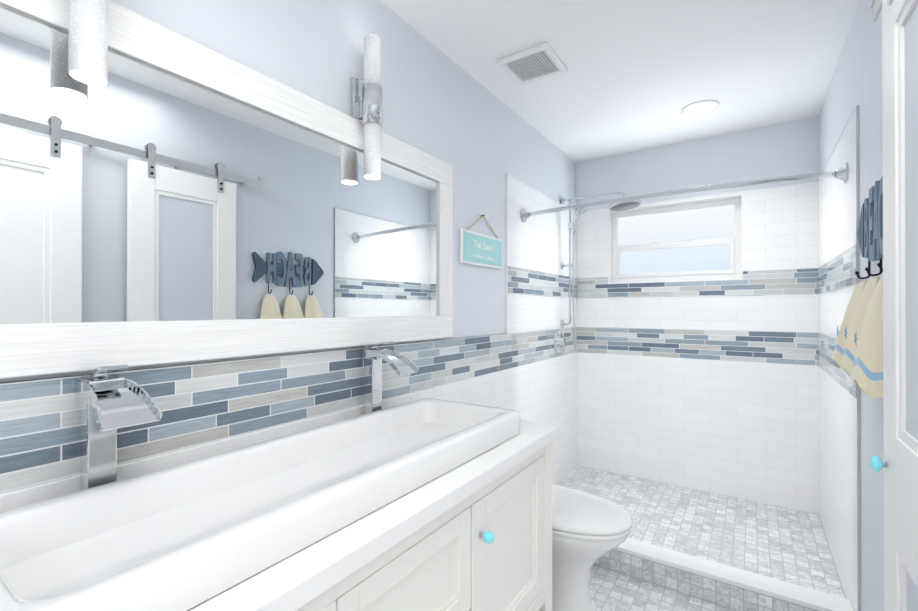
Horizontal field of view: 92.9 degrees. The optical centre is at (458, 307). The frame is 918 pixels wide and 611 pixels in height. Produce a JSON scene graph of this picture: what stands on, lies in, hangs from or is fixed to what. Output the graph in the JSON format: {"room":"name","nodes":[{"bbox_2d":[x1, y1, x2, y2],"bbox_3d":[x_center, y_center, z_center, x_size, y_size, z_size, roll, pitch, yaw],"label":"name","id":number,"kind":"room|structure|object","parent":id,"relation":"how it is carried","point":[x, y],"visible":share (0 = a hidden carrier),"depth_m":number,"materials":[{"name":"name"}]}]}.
{"room":"bathroom","nodes":[
{"label":"bathroom","id":0,"kind":"room"},
{"bbox_2d":[0,0,575,382],"bbox_3d":[-0.268,0.074,1.739,0.120,2.410,4.260,0,0,34],"label":"wall","id":1,"kind":"structure","parent":0,"point":[475,133],"depth_m":1.76,"materials":[{"name":"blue paint"}]},
{"bbox_2d":[68,0,107,85],"bbox_3d":[-0.730,-0.674,0.852,0.107,0.465,0.067,0,0,34],"label":"sconce","id":2,"kind":"object","parent":1,"relation":"attached to","point":[88,45],"visible":0.98,"depth_m":0.82,"materials":[{"name":"white glass"}]},
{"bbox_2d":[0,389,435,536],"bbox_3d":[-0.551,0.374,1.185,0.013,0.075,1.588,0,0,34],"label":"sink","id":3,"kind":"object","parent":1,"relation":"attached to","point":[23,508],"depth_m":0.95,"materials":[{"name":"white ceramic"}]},
{"bbox_2d":[0,0,452,378],"bbox_3d":[-0.546,-0.255,1.186,0.022,0.765,1.830,0,0,34],"label":"mirror","id":4,"kind":"object","parent":1,"relation":"attached to","point":[167,195],"visible":1,"depth_m":1.04,"materials":[{"name":"white wood"}]},
{"bbox_2d":[0,175,576,493],"bbox_3d":[-0.215,0.269,1.703,0.008,2.020,4.020,0,0,34],"label":"wall tiles","id":5,"kind":"structure","parent":1,"relation":"attached to","point":[543,391],"depth_m":2.74,"materials":[{"name":"white tile"}]},
{"bbox_2d":[554,191,641,352],"bbox_3d":[0.935,-0.235,2.940,0.552,1.111,0.207,0,0,26],"label":"shower fixture","id":6,"kind":"object","parent":5,"relation":"attached to","point":[559,342],"visible":0.9,"depth_m":3.03,"materials":[{"name":"silver metal"}]},
{"bbox_2d":[520,163,847,221],"bbox_3d":[0.968,-0.549,2.162,1.444,0.082,0.123,0,0,34],"label":"rail","id":7,"kind":"object","parent":5,"relation":"attached to","point":[841,173],"visible":1,"depth_m":2.00,"materials":[{"name":"silver metal"}]},
{"bbox_2d":[0,266,576,490],"bbox_3d":[-0.214,0.049,1.703,0.010,0.570,4.020,0,0,34],"label":"tile backsplash","id":8,"kind":"structure","parent":1,"relation":"attached to","point":[198,403],"depth_m":1.15,"materials":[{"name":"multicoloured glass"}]},
{"bbox_2d":[351,34,382,179],"bbox_3d":[-0.308,-0.672,1.479,0.107,0.465,0.067,0,0,34],"label":"sconce","id":9,"kind":"object","parent":1,"relation":"attached to","point":[367,101],"visible":0.94,"depth_m":1.44,"materials":[{"name":"white glass"}]},
{"bbox_2d":[460,215,502,268],"bbox_3d":[0.119,-0.338,2.191,0.020,0.258,0.400,0,0,34],"label":"sign","id":10,"kind":"object","parent":1,"relation":"attached to","point":[478,249],"visible":1,"depth_m":2.16,"materials":[{"name":"teal paint"}]},
{"bbox_2d":[506,174,577,333],"bbox_3d":[0.583,-0.298,2.887,0.009,0.884,1.140,0,0,34],"label":"tile trim","id":11,"kind":"structure","parent":1,"relation":"attached to","point":[506,174],"depth_m":2.41,"materials":[{"name":"silver metal"}]},
{"bbox_2d":[380,0,858,162],"bbox_3d":[0.387,-1.183,1.302,1.700,0.100,4.260,0,0,34],"label":"ceiling","id":12,"kind":"structure","parent":0,"point":[638,75],"depth_m":1.98,"materials":[{"name":"white paint"}]},
{"bbox_2d":[496,42,567,85],"bbox_3d":[0.341,-1.122,2.021,0.250,0.016,0.250,0,0,34],"label":"ceiling vent","id":13,"kind":"object","parent":12,"relation":"in","point":[534,64],"visible":1,"depth_m":2.01,"materials":[{"name":"white plastic"}]},
{"bbox_2d":[681,100,719,115],"bbox_3d":[1.358,-1.124,2.457,0.192,0.007,0.192,0,0,34],"label":"recessed light","id":14,"kind":"object","parent":12,"relation":"in","point":[701,107],"visible":0.98,"depth_m":2.44,"materials":[{"name":"white plastic"}]},
{"bbox_2d":[589,564,736,610],"bbox_3d":[0.387,1.327,1.293,1.700,0.100,4.260,0,0,34],"label":"floor","id":15,"kind":"structure","parent":0,"point":[611,590],"depth_m":1.93,"materials":[{"name":"tile"}]},
{"bbox_2d":[0,425,560,610],"bbox_3d":[-0.314,0.863,1.024,0.576,0.828,1.548,0,0,34],"label":"bathroom vanity","id":16,"kind":"object","parent":15,"relation":"on","point":[424,500],"depth_m":0.85,"materials":[{"name":"white paint"}]},
{"bbox_2d":[0,405,559,572],"bbox_3d":[-0.321,0.430,1.030,0.566,0.038,1.588,0,0,34],"label":"countertop","id":17,"kind":"structure","parent":16,"relation":"on","point":[39,541],"depth_m":0.97,"materials":[{"name":"white stone"}]},
{"bbox_2d":[77,364,162,490],"bbox_3d":[-0.654,0.259,0.824,0.189,0.300,0.092,0,0,34],"label":"faucet","id":18,"kind":"object","parent":17,"relation":"on","point":[109,403],"depth_m":0.83,"materials":[{"name":"silver metal"}]},
{"bbox_2d":[362,341,418,413],"bbox_3d":[-0.235,0.261,1.447,0.189,0.300,0.092,0,0,34],"label":"faucet","id":19,"kind":"object","parent":17,"relation":"on","point":[373,356],"depth_m":1.46,"materials":[{"name":"silver metal"}]},
{"bbox_2d":[552,484,632,610],"bbox_3d":[0.366,0.917,1.899,0.734,0.725,0.410,0,0,34],"label":"toilet","id":20,"kind":"object","parent":15,"relation":"on","point":[589,530],"visible":0.42,"depth_m":1.74,"materials":[{"name":"white ceramic"}]},
{"bbox_2d":[556,465,853,610],"bbox_3d":[1.197,1.219,2.496,1.460,0.125,1.120,0,0,34],"label":"shower floor","id":21,"kind":"structure","parent":15,"relation":"on","point":[737,554],"depth_m":2.18,"materials":[{"name":"tile"}]},
{"bbox_2d":[576,116,818,278],"bbox_3d":[1.555,0.079,3.031,1.460,2.410,0.160,0,0,34],"label":"wall","id":22,"kind":"structure","parent":0,"point":[790,148],"depth_m":2.88,"materials":[{"name":"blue paint"}]},
{"bbox_2d":[612,198,740,282],"bbox_3d":[1.505,-0.451,3.076,0.820,0.530,0.064,0,0,34],"label":"window","id":23,"kind":"structure","parent":22,"relation":"in","point":[698,241],"depth_m":3.05,"materials":[{"name":"white glass"}]},
{"bbox_2d":[577,268,817,365],"bbox_3d":[1.507,0.054,2.961,1.460,0.570,0.010,0,0,34],"label":"mosaic","id":24,"kind":"object","parent":22,"relation":"attached to","point":[785,347],"visible":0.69,"depth_m":2.86,"materials":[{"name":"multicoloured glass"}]},
{"bbox_2d":[577,182,818,513],"bbox_3d":[1.529,0.274,2.992,1.460,2.020,0.083,0,0,34],"label":"wall tile","id":25,"kind":"structure","parent":22,"relation":"attached to","point":[744,430],"depth_m":2.84,"materials":[{"name":"white tile"}]},
{"bbox_2d":[590,182,814,210],"bbox_3d":[1.508,-0.738,2.964,1.460,0.004,0.009,0,0,34],"label":"tile trim","id":26,"kind":"structure","parent":22,"relation":"attached to","point":[809,182],"depth_m":2.82,"materials":[{"name":"silver metal"}]},
{"bbox_2d":[819,0,883,610],"bbox_3d":[1.042,0.071,0.856,0.120,2.410,4.260,0,0,34],"label":"wall","id":27,"kind":"structure","parent":0,"point":[856,80],"depth_m":1.50,"materials":[{"name":"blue paint"}]},
{"bbox_2d":[818,244,856,397],"bbox_3d":[1.790,0.050,2.083,0.010,0.570,1.150,0,0,34],"label":"mosaic","id":28,"kind":"object","parent":27,"relation":"attached to","point":[837,272],"depth_m":2.01,"materials":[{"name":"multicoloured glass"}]},
{"bbox_2d":[818,108,856,610],"bbox_3d":[1.791,0.270,2.081,0.008,2.020,1.150,0,0,34],"label":"wall tiles","id":29,"kind":"structure","parent":27,"relation":"attached to","point":[837,404],"depth_m":1.95,"materials":[{"name":"white tile"}]},
{"bbox_2d":[817,105,860,610],"bbox_3d":[1.785,0.221,2.075,0.009,1.929,1.140,0,0,34],"label":"tile trim","id":30,"kind":"structure","parent":27,"relation":"attached to","point":[858,399],"depth_m":1.60,"materials":[{"name":"silver metal"}]},
{"bbox_2d":[832,177,882,397],"bbox_3d":[1.220,-0.066,1.322,0.100,0.623,0.534,0,0,34],"label":"towel rack","id":31,"kind":"object","parent":27,"relation":"attached to","point":[858,354],"visible":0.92,"depth_m":1.28,"materials":[{"name":"beige fabric"}]},
{"bbox_2d":[832,279,867,372],"bbox_3d":[1.304,0.067,1.457,0.092,0.321,0.218,0,0,34],"label":"towel","id":32,"kind":"object","parent":31,"relation":"hanging from","point":[847,320],"depth_m":1.44,"materials":[{"name":"beige fabric"}]},
{"bbox_2d":[841,276,879,374],"bbox_3d":[1.216,0.067,1.320,0.096,0.323,0.212,0,0,34],"label":"towel","id":33,"kind":"object","parent":31,"relation":"hanging from","point":[860,307],"depth_m":1.30,"materials":[{"name":"beige fabric"}]},
{"bbox_2d":[850,277,882,397],"bbox_3d":[1.136,0.075,1.194,0.094,0.340,0.219,0,0,34],"label":"towel","id":34,"kind":"object","parent":31,"relation":"hanging from","point":[866,339],"depth_m":1.16,"materials":[{"name":"beige fabric"}]},
{"bbox_2d":[870,0,917,610],"bbox_3d":[0.638,0.216,0.458,0.105,2.086,1.614,0,0,34],"label":"barn door","id":35,"kind":"structure","parent":27,"relation":"in","point":[899,464],"depth_m":0.90,"materials":[{"name":"white paint"}]}
]}

